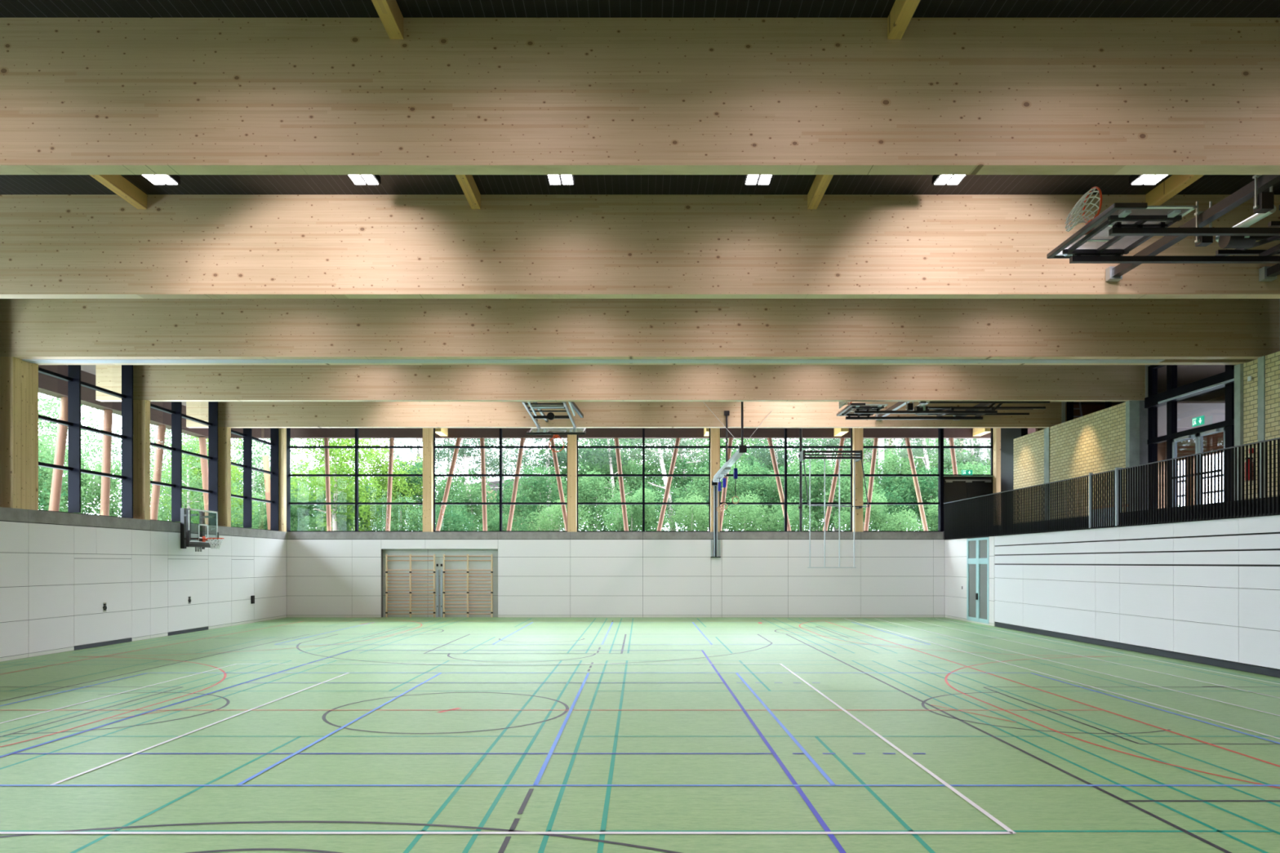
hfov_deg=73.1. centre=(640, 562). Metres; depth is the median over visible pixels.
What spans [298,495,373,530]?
shrub
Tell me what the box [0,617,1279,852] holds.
floor
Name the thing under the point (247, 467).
window
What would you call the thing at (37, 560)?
wall
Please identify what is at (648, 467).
shrub
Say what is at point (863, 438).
tree
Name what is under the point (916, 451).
tree
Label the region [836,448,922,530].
shrub
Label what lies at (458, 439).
post
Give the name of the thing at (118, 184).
beam
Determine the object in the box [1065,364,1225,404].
ceiling
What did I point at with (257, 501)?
shrub
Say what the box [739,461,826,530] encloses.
shrub
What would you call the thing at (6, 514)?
trim
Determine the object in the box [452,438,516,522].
tree
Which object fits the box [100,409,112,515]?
post
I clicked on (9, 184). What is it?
ceiling
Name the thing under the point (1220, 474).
louvres
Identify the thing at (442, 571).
rail
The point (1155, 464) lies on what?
gallery railing
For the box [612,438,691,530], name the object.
tree
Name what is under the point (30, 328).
beam
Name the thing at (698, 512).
shrub
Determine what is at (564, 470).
shrub
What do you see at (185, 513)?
basketball hoop
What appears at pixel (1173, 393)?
door frame
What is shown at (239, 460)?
tree
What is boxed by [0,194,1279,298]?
beam
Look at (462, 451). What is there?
tree
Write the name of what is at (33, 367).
column
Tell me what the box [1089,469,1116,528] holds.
gallery railing
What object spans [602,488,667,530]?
shrub
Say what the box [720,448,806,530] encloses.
shrub
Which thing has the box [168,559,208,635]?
door
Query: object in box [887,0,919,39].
beam
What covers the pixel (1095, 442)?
wall
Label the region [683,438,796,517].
tree
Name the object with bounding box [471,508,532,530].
shrub
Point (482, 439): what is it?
post
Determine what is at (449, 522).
shrub
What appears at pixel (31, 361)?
trim
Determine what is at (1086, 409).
wall
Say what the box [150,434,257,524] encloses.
leafy tree
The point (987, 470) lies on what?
shrub
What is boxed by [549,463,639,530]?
shrub
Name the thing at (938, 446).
window
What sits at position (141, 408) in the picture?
column
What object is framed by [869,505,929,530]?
shrub
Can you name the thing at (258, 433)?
trim
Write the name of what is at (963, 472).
exit sign
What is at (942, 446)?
window
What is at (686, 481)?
shrub
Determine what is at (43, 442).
shrub
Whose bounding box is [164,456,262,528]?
leafy tree
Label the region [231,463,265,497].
tree
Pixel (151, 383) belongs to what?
beam
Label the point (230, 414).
beam
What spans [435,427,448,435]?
eaves timber
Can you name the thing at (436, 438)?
tree
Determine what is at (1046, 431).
concrete pillar
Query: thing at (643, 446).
window
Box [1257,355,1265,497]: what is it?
concrete pillar
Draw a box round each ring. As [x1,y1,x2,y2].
[716,478,722,512]
[720,475,727,510]
[732,462,739,503]
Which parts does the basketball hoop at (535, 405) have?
arm, arm, spreader plate, winch motor, arm, arm, rail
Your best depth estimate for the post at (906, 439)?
37.42 m
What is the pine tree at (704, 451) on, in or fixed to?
on the ground
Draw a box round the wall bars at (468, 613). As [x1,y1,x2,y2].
[442,554,493,617]
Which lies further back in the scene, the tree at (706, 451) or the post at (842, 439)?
the tree at (706, 451)
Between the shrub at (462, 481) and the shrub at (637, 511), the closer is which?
the shrub at (637, 511)
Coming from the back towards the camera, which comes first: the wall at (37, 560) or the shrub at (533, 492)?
the shrub at (533, 492)
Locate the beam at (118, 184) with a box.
[89,174,146,208]
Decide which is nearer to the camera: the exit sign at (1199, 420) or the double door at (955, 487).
the exit sign at (1199, 420)
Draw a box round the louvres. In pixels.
[1177,474,1223,497]
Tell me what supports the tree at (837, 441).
on the ground
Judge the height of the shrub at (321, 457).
6.577 m
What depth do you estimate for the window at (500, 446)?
35.82 m
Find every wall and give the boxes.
[0,520,286,662]
[286,539,945,617]
[944,526,1117,626]
[994,515,1279,677]
[1013,351,1279,524]
[1035,395,1225,508]
[1065,404,1118,422]
[1157,401,1225,436]
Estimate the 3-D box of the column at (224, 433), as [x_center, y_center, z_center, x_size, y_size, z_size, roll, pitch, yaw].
[-14.735,-3.015,30.530,0.370,3.508,0.260,0,0,0]
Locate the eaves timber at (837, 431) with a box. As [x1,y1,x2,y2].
[834,427,848,435]
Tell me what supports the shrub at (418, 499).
on the ground
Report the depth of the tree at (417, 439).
51.87 m
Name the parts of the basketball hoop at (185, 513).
mounting post, mounting post, arm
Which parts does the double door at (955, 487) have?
door, door frame, closer rail, door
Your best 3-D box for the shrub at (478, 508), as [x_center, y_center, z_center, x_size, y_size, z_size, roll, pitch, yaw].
[-9.445,-2.647,49.064,4.920,4.614,5.297,0,0,33]
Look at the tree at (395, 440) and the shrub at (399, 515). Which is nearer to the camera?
the shrub at (399, 515)
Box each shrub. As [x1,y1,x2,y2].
[38,435,88,513]
[38,453,67,511]
[41,448,164,520]
[93,433,205,522]
[158,474,255,527]
[161,484,258,527]
[235,486,296,529]
[252,497,306,530]
[253,501,315,528]
[257,460,350,530]
[295,457,373,530]
[298,470,385,530]
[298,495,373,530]
[344,462,417,529]
[370,491,439,530]
[371,453,467,530]
[408,497,483,530]
[412,466,489,529]
[435,473,516,530]
[462,471,561,530]
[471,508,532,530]
[491,457,586,530]
[524,495,593,530]
[533,438,625,530]
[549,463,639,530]
[591,450,678,530]
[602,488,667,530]
[621,479,702,530]
[656,453,731,530]
[662,491,708,530]
[675,460,755,530]
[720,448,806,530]
[721,490,777,530]
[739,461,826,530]
[752,496,822,530]
[786,448,867,530]
[792,458,885,530]
[832,493,894,530]
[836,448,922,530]
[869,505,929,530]
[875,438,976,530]
[876,466,949,530]
[917,461,990,529]
[924,497,937,530]
[973,455,990,474]
[983,466,990,474]
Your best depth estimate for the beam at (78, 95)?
10.37 m
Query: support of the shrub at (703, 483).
on the ground
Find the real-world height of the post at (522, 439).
5.111 m
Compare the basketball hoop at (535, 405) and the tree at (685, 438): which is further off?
the tree at (685, 438)
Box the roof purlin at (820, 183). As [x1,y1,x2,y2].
[807,174,833,208]
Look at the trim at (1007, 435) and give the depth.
34.63 m
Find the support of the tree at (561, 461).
on the ground
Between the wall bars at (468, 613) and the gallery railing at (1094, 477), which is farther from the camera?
the wall bars at (468, 613)
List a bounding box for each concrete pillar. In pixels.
[1044,426,1049,519]
[1125,400,1139,511]
[1234,364,1243,500]
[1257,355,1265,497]
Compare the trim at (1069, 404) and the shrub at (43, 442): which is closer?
the trim at (1069, 404)
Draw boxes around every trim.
[0,506,286,539]
[22,359,1164,363]
[38,364,208,438]
[231,427,1035,438]
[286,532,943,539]
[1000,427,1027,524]
[1066,401,1111,421]
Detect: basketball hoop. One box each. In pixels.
[180,507,223,551]
[521,401,586,452]
[836,401,1049,420]
[1046,174,1279,281]
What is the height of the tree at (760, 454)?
9.482 m
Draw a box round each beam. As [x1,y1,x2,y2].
[0,17,1279,174]
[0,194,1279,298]
[0,298,1279,359]
[34,359,1255,364]
[89,174,146,208]
[95,364,1150,401]
[186,401,1065,427]
[371,0,403,39]
[887,0,919,39]
[1145,174,1204,205]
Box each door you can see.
[73,558,132,650]
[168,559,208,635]
[231,560,254,626]
[943,475,992,530]
[966,537,989,625]
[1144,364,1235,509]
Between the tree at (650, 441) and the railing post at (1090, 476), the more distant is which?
the tree at (650, 441)
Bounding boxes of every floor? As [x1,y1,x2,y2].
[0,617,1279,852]
[942,496,1277,539]
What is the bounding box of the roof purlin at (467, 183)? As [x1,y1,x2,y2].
[455,174,480,208]
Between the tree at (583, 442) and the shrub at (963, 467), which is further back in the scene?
the tree at (583, 442)
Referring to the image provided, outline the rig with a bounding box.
[798,427,869,568]
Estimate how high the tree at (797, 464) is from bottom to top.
9.719 m
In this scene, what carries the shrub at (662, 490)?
on the ground
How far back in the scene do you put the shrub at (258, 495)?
62.95 m
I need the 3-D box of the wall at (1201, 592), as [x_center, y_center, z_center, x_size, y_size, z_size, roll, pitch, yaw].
[12.535,0.664,10.540,0.130,3.192,39.880,0,0,0]
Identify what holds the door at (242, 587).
in the wall at (37, 560)
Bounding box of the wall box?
[1247,375,1251,381]
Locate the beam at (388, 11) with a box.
[371,0,403,39]
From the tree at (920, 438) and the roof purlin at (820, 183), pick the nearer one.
the roof purlin at (820, 183)
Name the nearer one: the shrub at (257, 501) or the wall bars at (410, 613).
the wall bars at (410, 613)
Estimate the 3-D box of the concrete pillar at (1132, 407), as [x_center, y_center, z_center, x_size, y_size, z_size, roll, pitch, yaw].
[14.520,-3.034,25.520,0.300,3.467,0.200,0,0,0]
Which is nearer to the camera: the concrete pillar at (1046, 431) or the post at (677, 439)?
the concrete pillar at (1046, 431)
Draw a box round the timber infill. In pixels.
[21,359,30,509]
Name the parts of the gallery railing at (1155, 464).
handrail, rail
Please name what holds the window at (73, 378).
in the wall at (37, 560)
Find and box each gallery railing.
[943,475,1090,539]
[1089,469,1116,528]
[1115,437,1279,527]
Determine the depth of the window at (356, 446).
35.82 m
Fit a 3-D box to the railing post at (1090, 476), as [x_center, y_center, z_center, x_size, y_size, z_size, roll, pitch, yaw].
[12.455,-1.718,23.915,0.090,1.525,0.050,0,0,0]
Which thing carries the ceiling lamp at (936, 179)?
hanging from the ceiling at (9, 184)
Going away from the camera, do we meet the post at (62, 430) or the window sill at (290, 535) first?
the post at (62, 430)
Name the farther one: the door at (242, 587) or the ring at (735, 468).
the door at (242, 587)
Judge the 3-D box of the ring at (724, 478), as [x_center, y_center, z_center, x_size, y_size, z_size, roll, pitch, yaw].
[3.050,-2.603,31.600,0.235,1.355,0.140,0,0,0]
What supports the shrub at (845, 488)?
on the ground
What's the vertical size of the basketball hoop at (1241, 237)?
0.920 m
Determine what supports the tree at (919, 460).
on the ground
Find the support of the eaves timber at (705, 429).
attached to the trim at (258, 433)
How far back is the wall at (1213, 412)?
27.63 m
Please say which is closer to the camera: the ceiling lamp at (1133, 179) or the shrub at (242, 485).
the ceiling lamp at (1133, 179)
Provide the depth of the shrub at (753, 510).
44.32 m
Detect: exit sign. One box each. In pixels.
[961,470,972,475]
[1191,415,1204,426]
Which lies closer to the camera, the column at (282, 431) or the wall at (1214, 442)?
the wall at (1214, 442)
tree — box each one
[38,395,102,511]
[38,397,121,512]
[111,424,185,509]
[150,430,242,527]
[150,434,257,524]
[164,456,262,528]
[200,438,310,507]
[231,438,270,506]
[231,461,264,528]
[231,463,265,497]
[232,445,303,492]
[290,438,395,530]
[290,438,403,529]
[354,448,422,530]
[376,438,455,530]
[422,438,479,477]
[435,438,503,530]
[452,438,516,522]
[459,438,536,511]
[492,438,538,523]
[509,438,581,530]
[529,438,640,529]
[540,438,652,525]
[564,438,657,530]
[577,440,697,530]
[584,438,697,519]
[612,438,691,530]
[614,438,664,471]
[644,438,707,527]
[658,438,753,528]
[659,438,750,530]
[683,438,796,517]
[688,441,722,468]
[706,438,799,528]
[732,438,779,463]
[744,438,817,528]
[755,438,874,530]
[769,438,850,529]
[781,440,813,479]
[795,438,850,530]
[831,438,893,526]
[862,438,937,486]
[866,438,977,524]
[891,438,962,527]
[928,438,990,473]
[955,438,990,471]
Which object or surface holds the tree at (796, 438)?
on the ground
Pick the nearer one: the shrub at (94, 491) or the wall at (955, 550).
the wall at (955, 550)
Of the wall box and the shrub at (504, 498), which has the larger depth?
the shrub at (504, 498)
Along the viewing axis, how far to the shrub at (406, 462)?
55.75 m
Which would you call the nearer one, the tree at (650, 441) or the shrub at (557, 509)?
the shrub at (557, 509)
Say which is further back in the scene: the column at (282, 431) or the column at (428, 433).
the column at (428, 433)
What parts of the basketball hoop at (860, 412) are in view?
board frame, arm, winch motor, arm, link arm, arm, link arm, arm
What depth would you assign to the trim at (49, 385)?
29.12 m
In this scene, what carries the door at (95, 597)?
in the wall at (37, 560)
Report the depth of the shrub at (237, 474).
54.23 m
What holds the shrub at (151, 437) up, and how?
on the ground
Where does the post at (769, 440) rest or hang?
on the ground
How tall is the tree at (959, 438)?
10.979 m
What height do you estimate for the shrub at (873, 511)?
3.321 m
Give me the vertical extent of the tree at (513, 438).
10.849 m
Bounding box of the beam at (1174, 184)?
[1145,174,1204,205]
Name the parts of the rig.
rail, rail, rail, rail, rail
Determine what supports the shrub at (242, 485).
on the ground
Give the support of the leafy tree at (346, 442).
on the ground
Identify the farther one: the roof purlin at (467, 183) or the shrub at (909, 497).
the shrub at (909, 497)
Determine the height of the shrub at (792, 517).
3.201 m
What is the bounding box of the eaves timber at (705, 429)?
[703,427,708,435]
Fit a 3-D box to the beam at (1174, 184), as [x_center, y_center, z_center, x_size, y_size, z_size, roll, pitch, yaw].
[9.050,-6.410,12.995,0.160,0.259,4.728,0,0,0]
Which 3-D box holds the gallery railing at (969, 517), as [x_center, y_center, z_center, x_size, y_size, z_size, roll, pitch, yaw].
[12.432,-1.677,29.695,0.056,1.505,11.490,0,0,0]
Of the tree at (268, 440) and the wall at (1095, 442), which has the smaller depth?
the wall at (1095, 442)
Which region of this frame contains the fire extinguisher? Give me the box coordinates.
[1244,457,1253,480]
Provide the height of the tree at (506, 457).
9.536 m
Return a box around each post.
[48,396,67,511]
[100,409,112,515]
[150,424,165,519]
[198,437,208,524]
[262,455,270,529]
[324,437,331,530]
[385,437,394,530]
[435,437,461,530]
[480,437,487,530]
[506,437,524,530]
[549,437,567,530]
[613,437,628,530]
[657,437,680,530]
[720,437,733,530]
[766,437,791,530]
[822,437,844,530]
[863,437,878,530]
[904,437,928,530]
[948,437,957,474]
[1088,472,1093,528]
[1115,467,1122,525]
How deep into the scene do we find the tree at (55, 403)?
54.25 m
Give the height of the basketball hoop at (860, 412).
0.920 m
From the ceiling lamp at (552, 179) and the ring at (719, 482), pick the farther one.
the ring at (719, 482)
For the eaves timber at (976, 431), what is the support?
attached to the trim at (258, 433)
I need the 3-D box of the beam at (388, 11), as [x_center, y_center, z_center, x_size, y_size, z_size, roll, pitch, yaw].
[-2.930,-6.410,7.990,0.160,0.259,4.758,0,0,0]
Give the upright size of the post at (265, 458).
5.045 m
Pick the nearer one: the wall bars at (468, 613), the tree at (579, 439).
the wall bars at (468, 613)
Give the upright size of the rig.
6.460 m
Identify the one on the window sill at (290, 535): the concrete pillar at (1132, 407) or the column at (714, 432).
the column at (714, 432)
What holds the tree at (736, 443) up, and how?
on the ground
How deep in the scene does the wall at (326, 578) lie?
35.48 m
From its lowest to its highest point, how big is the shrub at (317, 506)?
5.202 m
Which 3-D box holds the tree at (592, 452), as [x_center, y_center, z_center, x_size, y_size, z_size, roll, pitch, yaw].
[-1.935,-5.296,51.712,5.231,9.938,5.682,0,0,-30]
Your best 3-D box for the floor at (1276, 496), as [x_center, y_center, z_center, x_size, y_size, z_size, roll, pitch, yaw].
[13.695,-1.123,13.215,2.410,0.353,45.430,0,0,0]
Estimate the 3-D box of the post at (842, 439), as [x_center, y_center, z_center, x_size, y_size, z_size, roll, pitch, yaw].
[8.289,-2.880,37.500,1.182,5.114,0.232,0,0,0]
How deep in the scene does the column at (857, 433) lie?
35.50 m
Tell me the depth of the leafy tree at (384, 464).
46.09 m
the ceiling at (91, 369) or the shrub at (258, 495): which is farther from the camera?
the shrub at (258, 495)
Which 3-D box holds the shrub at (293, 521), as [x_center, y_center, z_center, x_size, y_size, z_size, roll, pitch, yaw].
[-18.725,-1.896,44.872,2.725,3.113,2.804,0,0,38]
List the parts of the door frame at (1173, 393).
door, door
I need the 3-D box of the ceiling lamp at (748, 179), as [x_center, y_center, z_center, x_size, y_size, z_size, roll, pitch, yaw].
[1.920,-6.393,13.950,0.440,0.295,0.720,0,0,0]
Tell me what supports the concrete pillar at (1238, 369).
on the floor at (1276, 496)
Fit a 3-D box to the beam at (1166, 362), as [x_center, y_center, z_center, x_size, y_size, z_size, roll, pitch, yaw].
[-0.535,-5.655,20.730,30.930,1.770,0.300,0,0,0]
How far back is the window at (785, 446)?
35.82 m
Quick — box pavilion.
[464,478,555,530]
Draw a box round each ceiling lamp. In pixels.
[141,174,180,184]
[346,174,380,184]
[546,174,575,184]
[743,174,773,184]
[932,174,966,184]
[1128,174,1168,184]
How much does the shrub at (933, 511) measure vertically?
3.219 m
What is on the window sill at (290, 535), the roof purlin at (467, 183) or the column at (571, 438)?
the column at (571, 438)
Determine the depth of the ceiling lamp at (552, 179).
14.10 m
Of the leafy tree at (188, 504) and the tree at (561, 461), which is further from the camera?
the tree at (561, 461)
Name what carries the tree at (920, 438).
on the ground
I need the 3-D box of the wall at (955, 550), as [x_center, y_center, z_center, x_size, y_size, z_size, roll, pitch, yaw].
[12.642,0.657,13.215,0.356,3.205,45.430,0,0,0]
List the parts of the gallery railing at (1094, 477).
handrail, rail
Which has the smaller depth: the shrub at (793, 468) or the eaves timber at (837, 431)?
the eaves timber at (837, 431)
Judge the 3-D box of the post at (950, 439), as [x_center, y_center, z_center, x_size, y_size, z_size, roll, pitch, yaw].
[13.760,-2.883,37.500,0.836,5.108,0.232,0,0,0]
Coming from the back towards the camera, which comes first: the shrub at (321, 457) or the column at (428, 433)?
the shrub at (321, 457)
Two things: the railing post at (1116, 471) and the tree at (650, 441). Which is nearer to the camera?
the railing post at (1116, 471)
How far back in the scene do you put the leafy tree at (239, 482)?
54.66 m
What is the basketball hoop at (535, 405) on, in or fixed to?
attached to the beam at (230, 414)
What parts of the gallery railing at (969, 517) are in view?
handrail, rail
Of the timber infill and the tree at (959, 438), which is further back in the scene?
the tree at (959, 438)
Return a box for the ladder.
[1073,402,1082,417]
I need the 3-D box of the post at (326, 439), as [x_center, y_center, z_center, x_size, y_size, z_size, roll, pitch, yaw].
[-13.585,-2.887,37.500,0.367,5.100,0.232,0,0,0]
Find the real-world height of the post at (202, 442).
5.044 m
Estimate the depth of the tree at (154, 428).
63.60 m
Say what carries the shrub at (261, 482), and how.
on the ground
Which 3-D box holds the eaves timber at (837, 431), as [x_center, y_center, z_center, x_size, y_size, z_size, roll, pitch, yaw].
[8.500,-5.625,36.680,0.320,0.330,1.320,0,0,0]
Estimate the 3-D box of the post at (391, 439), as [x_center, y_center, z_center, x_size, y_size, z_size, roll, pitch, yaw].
[-10.908,-2.886,37.500,0.436,5.101,0.232,0,0,0]
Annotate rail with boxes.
[436,564,439,617]
[440,564,443,617]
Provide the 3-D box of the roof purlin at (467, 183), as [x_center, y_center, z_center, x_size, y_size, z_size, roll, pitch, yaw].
[-2.930,-6.410,12.995,0.160,0.259,4.728,0,0,0]
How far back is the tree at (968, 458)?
55.17 m
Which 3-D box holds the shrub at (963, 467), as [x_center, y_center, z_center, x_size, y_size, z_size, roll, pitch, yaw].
[18.083,-3.101,49.226,4.668,5.523,4.803,0,0,13]
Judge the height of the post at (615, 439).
5.107 m
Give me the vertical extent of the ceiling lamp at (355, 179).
0.295 m
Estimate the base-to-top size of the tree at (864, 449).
9.994 m
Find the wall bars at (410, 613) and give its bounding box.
[385,554,435,617]
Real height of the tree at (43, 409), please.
11.640 m
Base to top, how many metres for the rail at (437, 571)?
2.200 m
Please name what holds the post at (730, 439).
on the ground
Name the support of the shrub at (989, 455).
on the ground
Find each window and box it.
[38,364,133,518]
[150,401,217,525]
[231,427,290,532]
[288,427,422,532]
[433,427,567,532]
[577,427,710,532]
[720,427,852,532]
[862,427,939,532]
[939,427,992,532]
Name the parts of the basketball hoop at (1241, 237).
board frame, arm, arm, winch motor, link arm, arm, link arm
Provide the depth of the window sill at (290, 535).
35.48 m
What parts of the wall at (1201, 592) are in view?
panel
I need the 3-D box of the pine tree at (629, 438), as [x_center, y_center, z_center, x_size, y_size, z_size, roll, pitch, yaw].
[-0.620,-5.525,65.256,4.708,10.386,5.114,0,0,-30]
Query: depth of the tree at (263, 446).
85.66 m
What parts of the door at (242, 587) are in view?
skirting, handle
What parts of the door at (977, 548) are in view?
pane, pane, pane, pane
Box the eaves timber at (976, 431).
[973,427,990,435]
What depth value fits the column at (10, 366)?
20.02 m
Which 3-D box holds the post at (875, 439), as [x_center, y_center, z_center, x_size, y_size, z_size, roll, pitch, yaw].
[9.941,-2.883,37.500,0.766,5.107,0.232,0,0,0]
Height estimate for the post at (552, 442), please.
5.113 m
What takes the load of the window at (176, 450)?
in the wall at (37, 560)
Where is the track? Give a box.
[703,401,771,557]
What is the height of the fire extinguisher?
0.540 m
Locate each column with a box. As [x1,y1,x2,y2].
[0,356,21,508]
[30,363,38,510]
[133,400,150,519]
[217,426,231,527]
[279,427,286,531]
[422,427,433,532]
[567,428,577,532]
[710,427,719,532]
[852,427,862,532]
[992,427,1000,493]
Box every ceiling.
[0,0,1279,194]
[66,364,186,405]
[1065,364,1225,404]
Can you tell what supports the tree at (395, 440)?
on the ground
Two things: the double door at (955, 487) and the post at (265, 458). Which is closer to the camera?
the double door at (955, 487)
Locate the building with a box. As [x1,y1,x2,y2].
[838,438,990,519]
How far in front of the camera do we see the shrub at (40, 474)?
38.84 m
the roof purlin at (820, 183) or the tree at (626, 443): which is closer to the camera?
the roof purlin at (820, 183)
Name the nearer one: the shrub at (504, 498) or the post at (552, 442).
the post at (552, 442)
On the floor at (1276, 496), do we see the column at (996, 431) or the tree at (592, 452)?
the column at (996, 431)
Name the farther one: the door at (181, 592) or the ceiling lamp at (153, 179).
the door at (181, 592)
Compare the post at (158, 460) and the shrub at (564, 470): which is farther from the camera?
the shrub at (564, 470)

